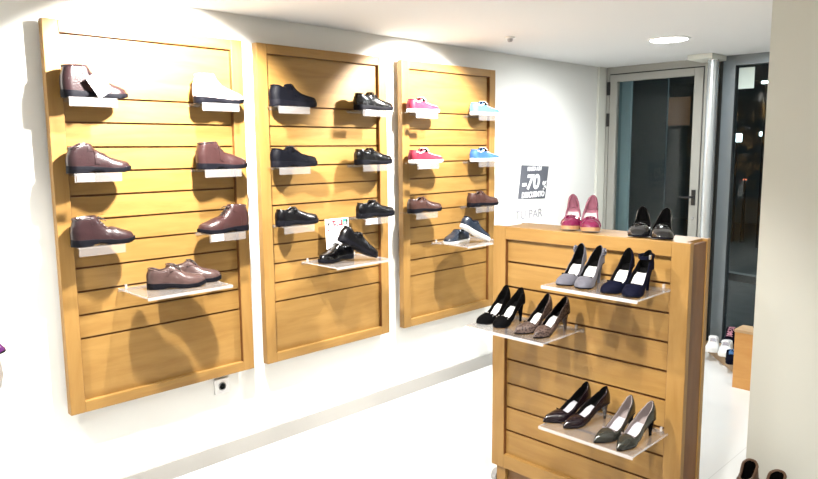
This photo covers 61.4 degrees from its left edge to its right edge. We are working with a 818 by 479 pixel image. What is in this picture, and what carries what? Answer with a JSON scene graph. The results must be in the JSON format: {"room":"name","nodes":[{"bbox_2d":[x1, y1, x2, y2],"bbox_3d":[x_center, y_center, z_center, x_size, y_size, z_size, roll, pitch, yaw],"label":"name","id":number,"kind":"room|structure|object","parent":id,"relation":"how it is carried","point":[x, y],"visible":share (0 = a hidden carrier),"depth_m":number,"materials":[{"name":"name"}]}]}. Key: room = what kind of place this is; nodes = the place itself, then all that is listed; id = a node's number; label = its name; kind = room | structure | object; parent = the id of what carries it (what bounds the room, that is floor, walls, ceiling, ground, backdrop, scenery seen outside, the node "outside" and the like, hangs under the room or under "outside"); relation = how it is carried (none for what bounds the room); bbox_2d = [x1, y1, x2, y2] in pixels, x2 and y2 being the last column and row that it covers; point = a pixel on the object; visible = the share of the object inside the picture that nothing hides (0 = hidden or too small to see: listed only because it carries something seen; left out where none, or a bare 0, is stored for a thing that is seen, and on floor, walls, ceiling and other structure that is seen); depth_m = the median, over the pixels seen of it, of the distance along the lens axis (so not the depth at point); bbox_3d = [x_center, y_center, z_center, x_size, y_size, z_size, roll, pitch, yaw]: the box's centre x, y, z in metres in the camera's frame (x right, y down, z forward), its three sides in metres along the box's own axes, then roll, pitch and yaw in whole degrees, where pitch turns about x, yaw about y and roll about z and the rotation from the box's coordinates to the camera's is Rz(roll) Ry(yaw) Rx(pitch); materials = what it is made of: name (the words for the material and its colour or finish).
{"room":"shoe store","nodes":[
{"label":"shoe store","id":0,"kind":"room"},
{"bbox_2d":[72,227,88,240],"bbox_3d":[-1.333,-0.023,2.792,0.058,0.057,0.016,-4,8,-27],"label":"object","id":1,"kind":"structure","parent":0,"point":[78,233],"depth_m":2.79,"materials":[{"name":"brown leather"}]},
{"bbox_2d":[146,273,158,283],"bbox_3d":[-1.112,0.169,2.982,0.056,0.049,0.015,1,8,8],"label":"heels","id":2,"kind":"structure","parent":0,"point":[150,278],"depth_m":2.98,"materials":[{"name":"brown leather"}]},
{"bbox_2d":[241,212,248,225],"bbox_3d":[-0.788,-0.101,3.325,0.015,0.061,0.062,2,8,19],"label":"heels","id":3,"kind":"structure","parent":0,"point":[245,217],"depth_m":3.31,"materials":[{"name":"brown leather"}]},
{"bbox_2d":[272,88,283,99],"bbox_3d":[-0.644,-0.717,3.393,0.057,0.055,0.016,-4,8,-26],"label":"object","id":4,"kind":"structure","parent":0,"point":[276,93],"depth_m":3.39,"materials":[{"name":"black leather"}]},
{"bbox_2d":[273,152,283,160],"bbox_3d":[-0.647,-0.412,3.429,0.058,0.049,0.015,-4,8,-27],"label":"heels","id":5,"kind":"structure","parent":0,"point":[277,156],"depth_m":3.42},
{"bbox_2d":[0,0,606,478],"bbox_3d":[-1.183,0.045,3.250,8.040,2.240,0.100,-8,11,-44],"label":"wall","id":6,"kind":"structure","parent":0,"point":[547,109],"depth_m":3.44,"materials":[{"name":"white paint"}]},
{"bbox_2d":[38,17,253,415],"bbox_3d":[-1.145,-0.109,3.148,0.895,1.637,0.070,-8,11,-44],"label":"panel","id":7,"kind":"object","parent":6,"relation":"attached to","point":[124,341],"visible":0.92,"depth_m":3.09,"materials":[{"name":"brown wood"}]},
{"bbox_2d":[77,172,114,181],"bbox_3d":[-1.308,-0.258,2.847,0.188,0.036,0.142,-8,11,-44],"label":"shelf","id":8,"kind":"object","parent":7,"relation":"attached to","point":[81,177],"visible":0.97,"depth_m":2.77,"materials":[{"name":"white plastic"}]},
{"bbox_2d":[65,143,130,173],"bbox_3d":[-1.285,-0.338,2.847,0.256,0.122,0.108,-8,11,-44],"label":"boot","id":9,"kind":"object","parent":8,"relation":"on","point":[79,157],"visible":1,"depth_m":2.79,"materials":[{"name":"brown leather"}]},
{"bbox_2d":[212,234,223,241],"bbox_3d":[-0.898,-0.018,3.287,0.188,0.036,0.142,-8,11,-44],"label":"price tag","id":10,"kind":"object","parent":7,"relation":"attached to","point":[220,237],"visible":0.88,"depth_m":3.20,"materials":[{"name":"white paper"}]},
{"bbox_2d":[197,204,248,233],"bbox_3d":[-0.880,-0.100,3.272,0.261,0.131,0.108,-8,11,-44],"label":"boot","id":11,"kind":"object","parent":10,"relation":"on","point":[234,217],"visible":1,"depth_m":3.26,"materials":[{"name":"brown leather"}]},
{"bbox_3d":[-0.908,-0.314,3.242,0.188,0.036,0.140,-8,11,-44],"label":"shelf","id":12,"kind":"object","parent":7,"relation":"attached to","visible":0},
{"bbox_2d":[195,141,247,169],"bbox_3d":[-0.884,-0.397,3.240,0.256,0.129,0.108,-8,11,-44],"label":"boot","id":13,"kind":"object","parent":12,"relation":"on","point":[208,155],"visible":1,"depth_m":3.18,"materials":[{"name":"brown leather"}]},
{"bbox_3d":[-0.909,-0.612,3.204,0.188,0.036,0.140,-8,11,-44],"label":"shelf","id":14,"kind":"object","parent":7,"relation":"attached to","visible":0},
{"bbox_2d":[192,73,243,104],"bbox_3d":[-0.887,-0.698,3.200,0.251,0.135,0.108,-8,11,-44],"label":"boot","id":15,"kind":"object","parent":14,"relation":"on","point":[206,89],"visible":1,"depth_m":3.14,"materials":[{"name":"beige leather"}]},
{"bbox_3d":[-1.312,-0.557,2.809,0.188,0.036,0.140,-8,11,-44],"label":"shelf","id":16,"kind":"object","parent":7,"relation":"attached to","visible":0},
{"bbox_2d":[59,64,127,99],"bbox_3d":[-1.286,-0.642,2.808,0.261,0.133,0.108,-8,11,-44],"label":"boot","id":17,"kind":"object","parent":16,"relation":"on","point":[73,83],"visible":0.88,"depth_m":2.74,"materials":[{"name":"brown leather"}]},
{"bbox_2d":[86,71,112,97],"bbox_3d":[-1.245,-0.623,2.770,0.103,0.110,0.001,-8,11,-44],"label":"price card","id":18,"kind":"object","parent":16,"relation":"on","point":[97,81],"visible":1,"depth_m":2.77,"materials":[{"name":"white paper"}]},
{"bbox_3d":[-1.309,0.038,2.885,0.188,0.036,0.140,-8,11,-44],"label":"shelf","id":19,"kind":"object","parent":7,"relation":"attached to","visible":0},
{"bbox_2d":[69,215,134,247],"bbox_3d":[-1.284,-0.042,2.884,0.258,0.123,0.108,-8,11,-44],"label":"boot","id":20,"kind":"object","parent":19,"relation":"on","point":[85,231],"visible":1,"depth_m":2.83,"materials":[{"name":"brown leather"}]},
{"bbox_3d":[-1.035,0.210,3.058,0.390,0.032,0.308,-8,11,-44],"label":"shelf","id":21,"kind":"object","parent":7,"relation":"attached to","visible":0},
{"bbox_2d":[146,264,205,289],"bbox_3d":[-1.027,0.159,3.040,0.250,0.105,0.102,-3,8,-20],"label":"shoe","id":22,"kind":"object","parent":21,"relation":"on","point":[172,276],"visible":1,"depth_m":3.00,"materials":[{"name":"brown leather"}]},
{"bbox_2d":[165,259,221,282],"bbox_3d":[-0.993,0.143,3.164,0.250,0.105,0.102,-3,8,-20],"label":"shoe","id":23,"kind":"object","parent":21,"relation":"on","point":[211,275],"visible":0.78,"depth_m":3.15,"materials":[{"name":"brown leather"}]},
{"bbox_2d":[214,376,228,394],"bbox_3d":[-0.948,0.742,3.489,0.080,0.080,0.016,-8,11,-44],"label":"wall socket","id":24,"kind":"object","parent":6,"relation":"attached to","point":[221,385],"visible":1,"depth_m":3.48,"materials":[{"name":"white plastic"}]},
{"bbox_2d":[120,352,492,478],"bbox_3d":[-1.163,1.120,3.324,7.760,0.088,0.011,-8,11,-44],"label":"baseboard","id":25,"kind":"structure","parent":6,"relation":"attached to","point":[185,465],"depth_m":3.86,"materials":[{"name":"beige wood"}]},
{"bbox_2d":[252,42,389,363],"bbox_3d":[-0.460,-0.204,3.820,0.873,1.637,0.070,-8,11,-44],"label":"panel","id":26,"kind":"object","parent":6,"relation":"attached to","point":[308,305],"visible":0.95,"depth_m":3.77,"materials":[{"name":"brown wood"}]},
{"bbox_2d":[273,166,299,174],"bbox_3d":[-0.622,-0.353,3.522,0.188,0.036,0.140,-8,11,-44],"label":"shelf","id":27,"kind":"object","parent":26,"relation":"attached to","point":[289,166],"visible":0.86,"depth_m":3.51,"materials":[{"name":"white plastic"}]},
{"bbox_2d":[270,146,317,166],"bbox_3d":[-0.592,-0.426,3.528,0.276,0.107,0.106,-8,11,-44],"label":"shoe","id":28,"kind":"object","parent":27,"relation":"on","point":[288,156],"visible":1,"depth_m":3.48,"materials":[{"name":"black leather"}]},
{"bbox_2d":[348,109,387,116],"bbox_3d":[-0.232,-0.706,3.866,0.188,0.036,0.142,-8,11,-44],"label":"shelf","id":29,"kind":"object","parent":26,"relation":"attached to","point":[368,112],"visible":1,"depth_m":3.80,"materials":[{"name":"white plastic"}]},
{"bbox_2d":[353,92,392,110],"bbox_3d":[-0.203,-0.777,3.873,0.274,0.103,0.102,-8,11,-44],"label":"shoe","id":30,"kind":"object","parent":29,"relation":"on","point":[368,101],"visible":0.98,"depth_m":3.82,"materials":[{"name":"black leather"}]},
{"bbox_2d":[367,218,377,224],"bbox_3d":[-0.225,-0.111,3.947,0.188,0.036,0.142,-8,11,-44],"label":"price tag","id":31,"kind":"object","parent":26,"relation":"attached to","point":[369,221],"visible":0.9,"depth_m":3.87,"materials":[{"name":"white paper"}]},
{"bbox_2d":[356,199,394,218],"bbox_3d":[-0.195,-0.180,3.954,0.274,0.099,0.102,-8,11,-44],"label":"shoe","id":32,"kind":"object","parent":31,"relation":"on","point":[372,208],"visible":1,"depth_m":3.91,"materials":[{"name":"black leather"}]},
{"bbox_3d":[-0.233,-0.407,3.904,0.188,0.036,0.140,-8,11,-44],"label":"shelf","id":33,"kind":"object","parent":26,"relation":"attached to","visible":0},
{"bbox_2d":[354,147,392,164],"bbox_3d":[-0.205,-0.474,3.908,0.268,0.096,0.102,-8,11,-44],"label":"shoe","id":34,"kind":"object","parent":33,"relation":"on","point":[368,156],"visible":1,"depth_m":3.86,"materials":[{"name":"black leather"}]},
{"bbox_3d":[-0.620,-0.652,3.487,0.188,0.036,0.140,-8,11,-44],"label":"shelf","id":35,"kind":"object","parent":26,"relation":"attached to","visible":0},
{"bbox_2d":[269,84,316,107],"bbox_3d":[-0.590,-0.730,3.492,0.274,0.117,0.110,-8,11,-44],"label":"shoe","id":36,"kind":"object","parent":35,"relation":"on","point":[287,95],"visible":1,"depth_m":3.44,"materials":[{"name":"black leather"}]},
{"bbox_3d":[-0.608,-0.059,3.573,0.188,0.036,0.140,-8,11,-44],"label":"shelf","id":37,"kind":"object","parent":26,"relation":"attached to","visible":0},
{"bbox_2d":[275,206,318,226],"bbox_3d":[-0.584,-0.125,3.573,0.256,0.096,0.102,-8,11,-44],"label":"shoe","id":38,"kind":"object","parent":37,"relation":"on","point":[291,216],"visible":1,"depth_m":3.53,"materials":[{"name":"black leather"}]},
{"bbox_3d":[-0.335,0.113,3.744,0.390,0.032,0.308,-8,11,-44],"label":"shelf","id":39,"kind":"object","parent":26,"relation":"attached to","visible":0},
{"bbox_2d":[318,243,353,263],"bbox_3d":[-0.400,0.067,3.729,0.102,0.096,0.268,5,9,35],"label":"shoe","id":40,"kind":"object","parent":39,"relation":"on","point":[336,252],"visible":0.88,"depth_m":3.70,"materials":[{"name":"black leather"}]},
{"bbox_2d":[325,217,348,248],"bbox_3d":[-0.397,-0.009,3.844,0.165,0.218,0.013,-8,11,-44],"label":"flyer","id":41,"kind":"object","parent":39,"relation":"on","point":[333,227],"visible":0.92,"depth_m":3.82,"materials":[{"name":"white paper"}]},
{"bbox_2d":[328,219,342,231],"bbox_3d":[-0.400,-0.081,3.835,0.134,0.062,0.001,-8,8,-44],"label":"print","id":42,"kind":"object","parent":41,"relation":"attached to","point":[333,221],"depth_m":3.83},
{"bbox_2d":[337,226,377,257],"bbox_3d":[-0.280,0.014,3.712,0.251,0.193,0.100,-6,9,-35],"label":"shoe","id":43,"kind":"object","parent":39,"relation":"on","point":[347,236],"visible":1,"depth_m":3.68,"materials":[{"name":"black leather"}]},
{"bbox_2d":[342,228,352,239],"bbox_3d":[-0.323,-0.028,3.633,0.055,0.045,0.022,29,-13,-37],"label":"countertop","id":44,"kind":"structure","parent":43,"relation":"on","point":[347,233],"depth_m":3.62,"materials":[{"name":"black leather"}]},
{"bbox_2d":[397,59,494,327],"bbox_3d":[0.256,-0.303,4.523,0.893,1.637,0.070,-8,11,-44],"label":"panel","id":45,"kind":"object","parent":6,"relation":"attached to","point":[438,280],"visible":0.89,"depth_m":4.47,"materials":[{"name":"brown wood"}]},
{"bbox_2d":[404,112,432,118],"bbox_3d":[0.060,-0.746,4.153,0.188,0.036,0.142,-8,11,-44],"label":"shelf","id":46,"kind":"object","parent":45,"relation":"attached to","point":[422,114],"visible":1,"depth_m":4.10,"materials":[{"name":"white plastic"}]},
{"bbox_2d":[406,97,439,112],"bbox_3d":[0.083,-0.811,4.154,0.256,0.092,0.102,-8,11,-44],"label":"shoe","id":47,"kind":"object","parent":46,"relation":"on","point":[419,104],"visible":0.97,"depth_m":4.10,"materials":[{"name":"leather"}]},
{"bbox_2d":[410,163,428,168],"bbox_3d":[0.070,-0.449,4.199,0.188,0.036,0.142,-8,11,-44],"label":"shelf","id":48,"kind":"object","parent":45,"relation":"attached to","point":[421,165],"visible":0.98,"depth_m":4.13,"materials":[{"name":"white plastic"}]},
{"bbox_2d":[408,148,442,162],"bbox_3d":[0.101,-0.515,4.208,0.278,0.092,0.102,-8,11,-44],"label":"shoe","id":49,"kind":"object","parent":48,"relation":"on","point":[421,155],"visible":1,"depth_m":4.16,"materials":[{"name":"fabric"}]},
{"bbox_2d":[465,115,489,120],"bbox_3d":[0.471,-0.803,4.557,0.188,0.036,0.140,-8,11,-44],"label":"shelf","id":50,"kind":"object","parent":45,"relation":"attached to","point":[465,115],"visible":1,"depth_m":4.51,"materials":[{"name":"white plastic"}]},
{"bbox_2d":[470,101,499,115],"bbox_3d":[0.499,-0.868,4.561,0.268,0.092,0.102,-8,11,-44],"label":"shoe","id":51,"kind":"object","parent":50,"relation":"on","point":[480,108],"visible":0.99,"depth_m":4.51,"materials":[{"name":"blue fabric"}]},
{"bbox_3d":[0.473,-0.505,4.596,0.188,0.036,0.140,-8,11,-44],"label":"shelf","id":52,"kind":"object","parent":45,"relation":"attached to","visible":0},
{"bbox_2d":[469,147,499,160],"bbox_3d":[0.503,-0.570,4.603,0.274,0.092,0.102,-8,11,-44],"label":"shoe","id":53,"kind":"object","parent":52,"relation":"on","point":[480,154],"visible":1,"depth_m":4.55,"materials":[{"name":"blue fabric"}]},
{"bbox_3d":[0.062,-0.151,4.230,0.188,0.036,0.140,-8,11,-44],"label":"shelf","id":54,"kind":"object","parent":45,"relation":"attached to","visible":0},
{"bbox_2d":[407,196,441,212],"bbox_3d":[0.094,-0.218,4.238,0.278,0.095,0.102,-8,11,-44],"label":"moccasin","id":55,"kind":"object","parent":54,"relation":"on","point":[421,204],"visible":1,"depth_m":4.19,"materials":[{"name":"brown leather"}]},
{"bbox_3d":[0.457,-0.206,4.617,0.188,0.036,0.140,-8,11,-44],"label":"shelf","id":56,"kind":"object","parent":45,"relation":"attached to","visible":0},
{"bbox_2d":[467,191,498,206],"bbox_3d":[0.495,-0.278,4.630,0.296,0.103,0.102,-8,11,-44],"label":"moccasin","id":57,"kind":"object","parent":56,"relation":"on","point":[477,199],"visible":1,"depth_m":4.58,"materials":[{"name":"brown leather"}]},
{"bbox_3d":[0.390,0.013,4.455,0.390,0.032,0.308,-8,11,-44],"label":"shelf","id":58,"kind":"object","parent":45,"relation":"attached to","visible":0},
{"bbox_2d":[443,229,469,244],"bbox_3d":[0.299,-0.024,4.416,0.102,0.085,0.264,5,9,35],"label":"loafer","id":59,"kind":"object","parent":58,"relation":"on","point":[456,236],"visible":0.93,"depth_m":4.39,"materials":[{"name":"blue leather"}]},
{"bbox_2d":[459,216,490,240],"bbox_3d":[0.418,-0.070,4.398,0.248,0.178,0.100,-6,9,-35],"label":"sneaker","id":60,"kind":"object","parent":58,"relation":"on","point":[473,227],"visible":1,"depth_m":4.36,"materials":[{"name":"blue leather"}]},
{"bbox_2d":[464,218,471,226],"bbox_3d":[0.372,-0.105,4.317,0.054,0.044,0.022,27,-11,-38],"label":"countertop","id":61,"kind":"structure","parent":60,"relation":"on","point":[468,222],"depth_m":4.31,"materials":[{"name":"blue leather"}]},
{"bbox_2d":[516,209,541,219],"bbox_3d":[0.915,-0.194,5.237,0.347,0.065,0.001,-8,11,-44],"label":"wall lettering","id":62,"kind":"object","parent":6,"relation":"attached to","point":[535,209],"depth_m":5.25,"materials":[{"name":"grey paint"}]},
{"bbox_2d":[518,165,548,198],"bbox_3d":[0.950,-0.438,5.244,0.395,0.263,0.005,-8,11,-44],"label":"sale sign","id":63,"kind":"object","parent":6,"relation":"attached to","point":[533,179],"visible":1,"depth_m":5.23,"materials":[{"name":"grey paper"}]},
{"bbox_2d":[594,67,606,228],"bbox_3d":[1.632,-0.334,5.927,0.115,2.240,0.020,-8,11,-44],"label":"trim","id":64,"kind":"structure","parent":6,"relation":"attached to","point":[602,72],"depth_m":5.84,"materials":[{"name":"grey paint"}]},
{"bbox_2d":[602,60,707,236],"bbox_3d":[1.981,-0.301,5.659,0.119,2.240,0.855,-8,11,-44],"label":"door","id":65,"kind":"structure","parent":6,"relation":"in","point":[655,119],"depth_m":5.59,"materials":[{"name":"grey paint"}]},
{"bbox_2d":[357,96,365,104],"bbox_3d":[-0.259,-0.762,3.776,0.057,0.048,0.015,-4,8,-27],"label":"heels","id":66,"kind":"structure","parent":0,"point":[360,99],"depth_m":3.77,"materials":[{"name":"black leather"}]},
{"bbox_2d":[357,152,366,159],"bbox_3d":[-0.259,-0.462,3.812,0.056,0.045,0.015,-4,8,-27],"label":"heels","id":67,"kind":"structure","parent":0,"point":[360,155],"depth_m":3.80,"materials":[{"name":"black leather"}]},
{"bbox_2d":[144,0,772,67],"bbox_3d":[0.661,-0.886,1.238,8.040,0.100,5.370,-8,11,-44],"label":"ceiling","id":68,"kind":"structure","parent":0,"point":[596,33],"depth_m":3.67,"materials":[{"name":"white paint"}]},
{"bbox_2d":[647,36,690,42],"bbox_3d":[1.614,-1.241,4.275,0.256,0.008,0.256,-8,11,-44],"label":"recessed light","id":69,"kind":"object","parent":68,"relation":"in","point":[664,39],"visible":1,"depth_m":4.27,"materials":[{"name":"white plastic"}]},
{"bbox_2d":[651,37,687,41],"bbox_3d":[1.614,-1.243,4.275,0.220,0.002,0.220,-8,11,-44],"label":"diffuser","id":70,"kind":"object","parent":69,"relation":"attached to","point":[657,39],"depth_m":4.27,"materials":[{"name":"white plastic"}]},
{"bbox_2d":[687,53,726,62],"bbox_3d":[2.201,-1.339,5.080,0.270,0.035,0.180,-8,11,-44],"label":"trim","id":71,"kind":"structure","parent":68,"relation":"attached to","point":[702,58],"depth_m":5.01,"materials":[{"name":"grey paint"}]},
{"bbox_2d":[175,352,749,478],"bbox_3d":[0.681,1.434,1.545,8.040,0.100,5.370,-8,11,-44],"label":"floor","id":72,"kind":"structure","parent":0,"point":[443,430],"depth_m":3.73,"materials":[{"name":"white tile"}]},
{"bbox_2d":[0,361,2,389],"bbox_3d":[-1.138,0.836,1.705,0.304,1.076,0.304,-8,11,-44],"label":"display stand","id":73,"kind":"object","parent":72,"relation":"on","point":[1,368],"visible":1,"depth_m":1.69,"materials":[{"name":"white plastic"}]},
{"bbox_2d":[491,223,710,478],"bbox_3d":[0.762,0.576,2.934,0.225,1.236,0.922,-8,11,-44],"label":"display stand","id":74,"kind":"object","parent":72,"relation":"on","point":[649,347],"visible":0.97,"depth_m":2.78,"materials":[{"name":"brown wood"}]},
{"bbox_2d":[560,194,580,229],"bbox_3d":[0.695,-0.118,2.930,0.088,0.141,0.191,2,8,17],"label":"shoe","id":75,"kind":"object","parent":74,"relation":"on","point":[571,220],"visible":0.98,"depth_m":2.90,"materials":[{"name":"pink leather"}]},
{"bbox_2d":[579,195,600,230],"bbox_3d":[0.757,-0.110,2.865,0.088,0.141,0.191,2,8,17],"label":"shoe","id":76,"kind":"object","parent":74,"relation":"on","point":[590,221],"visible":1,"depth_m":2.84,"materials":[{"name":"pink"}]},
{"bbox_2d":[627,206,651,236],"bbox_3d":[0.907,-0.071,2.688,0.091,0.107,0.186,3,8,24],"label":"shoe","id":77,"kind":"object","parent":74,"relation":"on","point":[641,227],"visible":0.94,"depth_m":2.65,"materials":[{"name":"black leather"}]},
{"bbox_2d":[649,208,674,238],"bbox_3d":[0.966,-0.061,2.615,0.091,0.107,0.186,3,8,25],"label":"shoe","id":78,"kind":"object","parent":74,"relation":"on","point":[662,228],"visible":1,"depth_m":2.58,"materials":[{"name":"black leather"}]},
{"bbox_3d":[0.736,0.178,2.571,0.276,0.032,0.390,-8,11,-44],"label":"shelf","id":79,"kind":"object","parent":74,"relation":"attached to","visible":0},
{"bbox_2d":[556,243,586,285],"bbox_3d":[0.630,0.096,2.647,0.076,0.146,0.199,5,10,38],"label":"shoe","id":80,"kind":"object","parent":79,"relation":"on","point":[575,267],"visible":0.95,"depth_m":2.66,"materials":[{"name":"grey fabric"}]},
{"bbox_2d":[574,245,606,288],"bbox_3d":[0.681,0.103,2.590,0.076,0.146,0.199,5,10,38],"label":"shoe","id":81,"kind":"object","parent":79,"relation":"on","point":[591,272],"visible":1,"depth_m":2.61,"materials":[{"name":"grey fabric"}]},
{"bbox_2d":[600,248,634,293],"bbox_3d":[0.763,0.113,2.496,0.078,0.149,0.201,6,10,42],"label":"shoe","id":82,"kind":"object","parent":79,"relation":"on","point":[621,275],"visible":0.93,"depth_m":2.51,"materials":[{"name":"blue fabric"}]},
{"bbox_2d":[621,250,654,297],"bbox_3d":[0.814,0.120,2.439,0.078,0.149,0.201,6,10,40],"label":"shoe","id":83,"kind":"object","parent":79,"relation":"on","point":[639,280],"visible":1,"depth_m":2.46,"materials":[{"name":"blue fabric"}]},
{"bbox_3d":[0.475,0.364,2.849,0.296,0.032,0.390,-8,11,-44],"label":"shelf","id":84,"kind":"object","parent":74,"relation":"attached to","visible":0},
{"bbox_2d":[476,285,510,324],"bbox_3d":[0.366,0.278,2.943,0.196,0.148,0.074,-7,10,-41],"label":"shoe","id":85,"kind":"object","parent":84,"relation":"on","point":[486,318],"visible":0.93,"depth_m":2.95,"materials":[{"name":"black fabric"}]},
{"bbox_2d":[492,287,524,327],"bbox_3d":[0.419,0.284,2.890,0.196,0.148,0.074,-8,10,-43],"label":"shoe","id":86,"kind":"object","parent":84,"relation":"on","point":[504,320],"visible":1,"depth_m":2.91,"materials":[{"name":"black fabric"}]},
{"bbox_2d":[514,293,552,333],"bbox_3d":[0.506,0.300,2.782,0.216,0.143,0.071,-6,10,-38],"label":"shoe","id":87,"kind":"object","parent":84,"relation":"on","point":[544,307],"visible":0.92,"depth_m":2.79,"materials":[{"name":"brown"}]},
{"bbox_2d":[533,296,569,338],"bbox_3d":[0.560,0.307,2.729,0.216,0.143,0.071,-6,10,-38],"label":"shoe","id":88,"kind":"object","parent":84,"relation":"on","point":[560,312],"visible":1,"depth_m":2.75,"materials":[{"name":"brown"}]},
{"bbox_3d":[0.742,0.724,2.627,0.296,0.032,0.390,-8,11,-44],"label":"shelf","id":89,"kind":"object","parent":74,"relation":"attached to","visible":0},
{"bbox_2d":[543,381,590,422],"bbox_3d":[0.631,0.644,2.727,0.237,0.133,0.073,-5,9,-28],"label":"shoe","id":90,"kind":"object","parent":89,"relation":"on","point":[582,395],"visible":0.88,"depth_m":2.73,"materials":[{"name":"black leather"}]},
{"bbox_2d":[563,386,609,428],"bbox_3d":[0.687,0.650,2.678,0.237,0.133,0.073,-5,9,-28],"label":"shoe","id":91,"kind":"object","parent":89,"relation":"on","point":[601,399],"visible":1,"depth_m":2.69,"materials":[{"name":"black leather"}]},
{"bbox_2d":[593,395,635,442],"bbox_3d":[0.766,0.665,2.552,0.237,0.135,0.073,-6,10,-38],"label":"shoe","id":92,"kind":"object","parent":89,"relation":"on","point":[624,415],"visible":0.94,"depth_m":2.56,"materials":[{"name":"grey leather"}]},
{"bbox_2d":[616,400,655,450],"bbox_3d":[0.818,0.672,2.498,0.237,0.135,0.073,-6,10,-38],"label":"shoe","id":93,"kind":"object","parent":89,"relation":"on","point":[629,439],"visible":1,"depth_m":2.51,"materials":[{"name":"grey leather"}]},
{"bbox_2d":[700,59,718,237],"bbox_3d":[2.242,-0.224,5.195,0.074,2.205,0.074,-8,11,-44],"label":"column","id":94,"kind":"structure","parent":72,"relation":"on","point":[713,64],"depth_m":5.11,"materials":[{"name":"silver metal"}]},
{"bbox_2d":[705,340,732,371],"bbox_3d":[2.407,0.889,4.922,0.595,0.066,0.859,-8,11,-44],"label":"platform","id":95,"kind":"object","parent":72,"relation":"on","point":[722,360],"visible":0.03,"depth_m":5.06,"materials":[{"name":"brown wood"}]},
{"bbox_2d":[705,335,718,352],"bbox_3d":[2.273,0.775,5.152,0.106,0.102,0.210,4,9,29],"label":"trainer","id":96,"kind":"object","parent":95,"relation":"on","point":[712,346],"visible":0.98,"depth_m":5.10,"materials":[{"name":"white leather"}]},
{"bbox_2d":[718,339,732,356],"bbox_3d":[2.321,0.790,5.039,0.106,0.102,0.210,4,9,29],"label":"trainer","id":97,"kind":"object","parent":95,"relation":"on","point":[726,344],"visible":0.76,"depth_m":5.01,"materials":[{"name":"white leather"}]},
{"bbox_2d":[721,326,734,343],"bbox_3d":[2.432,0.738,5.226,0.098,0.155,0.131,6,10,39],"label":"trainer","id":98,"kind":"object","parent":95,"relation":"on","point":[730,334],"visible":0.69,"depth_m":5.21,"materials":[{"name":"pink fabric"}]},
{"bbox_2d":[725,349,733,364],"bbox_3d":[2.265,0.820,4.838,0.081,0.096,0.136,2,8,15],"label":"trainer","id":99,"kind":"object","parent":95,"relation":"on","point":[729,357],"visible":0.75,"depth_m":4.82,"materials":[{"name":"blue fabric"}]},
{"bbox_2d":[732,325,753,390],"bbox_3d":[2.311,0.788,4.449,0.153,0.392,0.368,-8,11,-44],"label":"display box","id":100,"kind":"object","parent":72,"relation":"on","point":[743,343],"visible":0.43,"depth_m":4.49,"materials":[{"name":"orange wood"}]},
{"bbox_2d":[736,458,758,478],"bbox_3d":[1.420,1.082,2.975,0.266,0.210,0.116,-6,9,-34],"label":"boot","id":101,"kind":"object","parent":72,"relation":"on","point":[749,467],"visible":1,"depth_m":3.04,"materials":[{"name":"brown leather"}]},
{"bbox_2d":[766,469,786,478],"bbox_3d":[1.486,1.095,2.873,0.266,0.210,0.116,-6,10,-38],"label":"boot","id":102,"kind":"object","parent":72,"relation":"on","point":[776,473],"visible":1,"depth_m":2.94,"materials":[{"name":"brown leather"}]},
{"bbox_2d":[746,0,817,478],"bbox_3d":[2.560,0.126,2.394,0.550,2.240,2.352,-8,11,-44],"label":"wall column","id":103,"kind":"structure","parent":0,"point":[782,433],"depth_m":2.95,"materials":[{"name":"grey paint"}]},
{"bbox_3d":[4.146,-0.038,3.531,0.060,2.240,3.350,-8,11,-44],"label":"wall","id":104,"kind":"structure","parent":0,"visible":0},
{"bbox_2d":[706,52,769,342],"bbox_3d":[2.628,-0.225,5.038,0.080,2.240,0.945,-8,11,-44],"label":"window","id":105,"kind":"structure","parent":104,"relation":"in","point":[740,113],"depth_m":5.17,"materials":[{"name":"glass"}]},
{"bbox_2d":[738,67,754,88],"bbox_3d":[2.473,-1.183,5.045,0.002,0.152,0.110,-8,11,-44],"label":"paper notice","id":106,"kind":"object","parent":105,"relation":"attached to","point":[747,74],"visible":1,"depth_m":5.04,"materials":[{"name":"white paper"}]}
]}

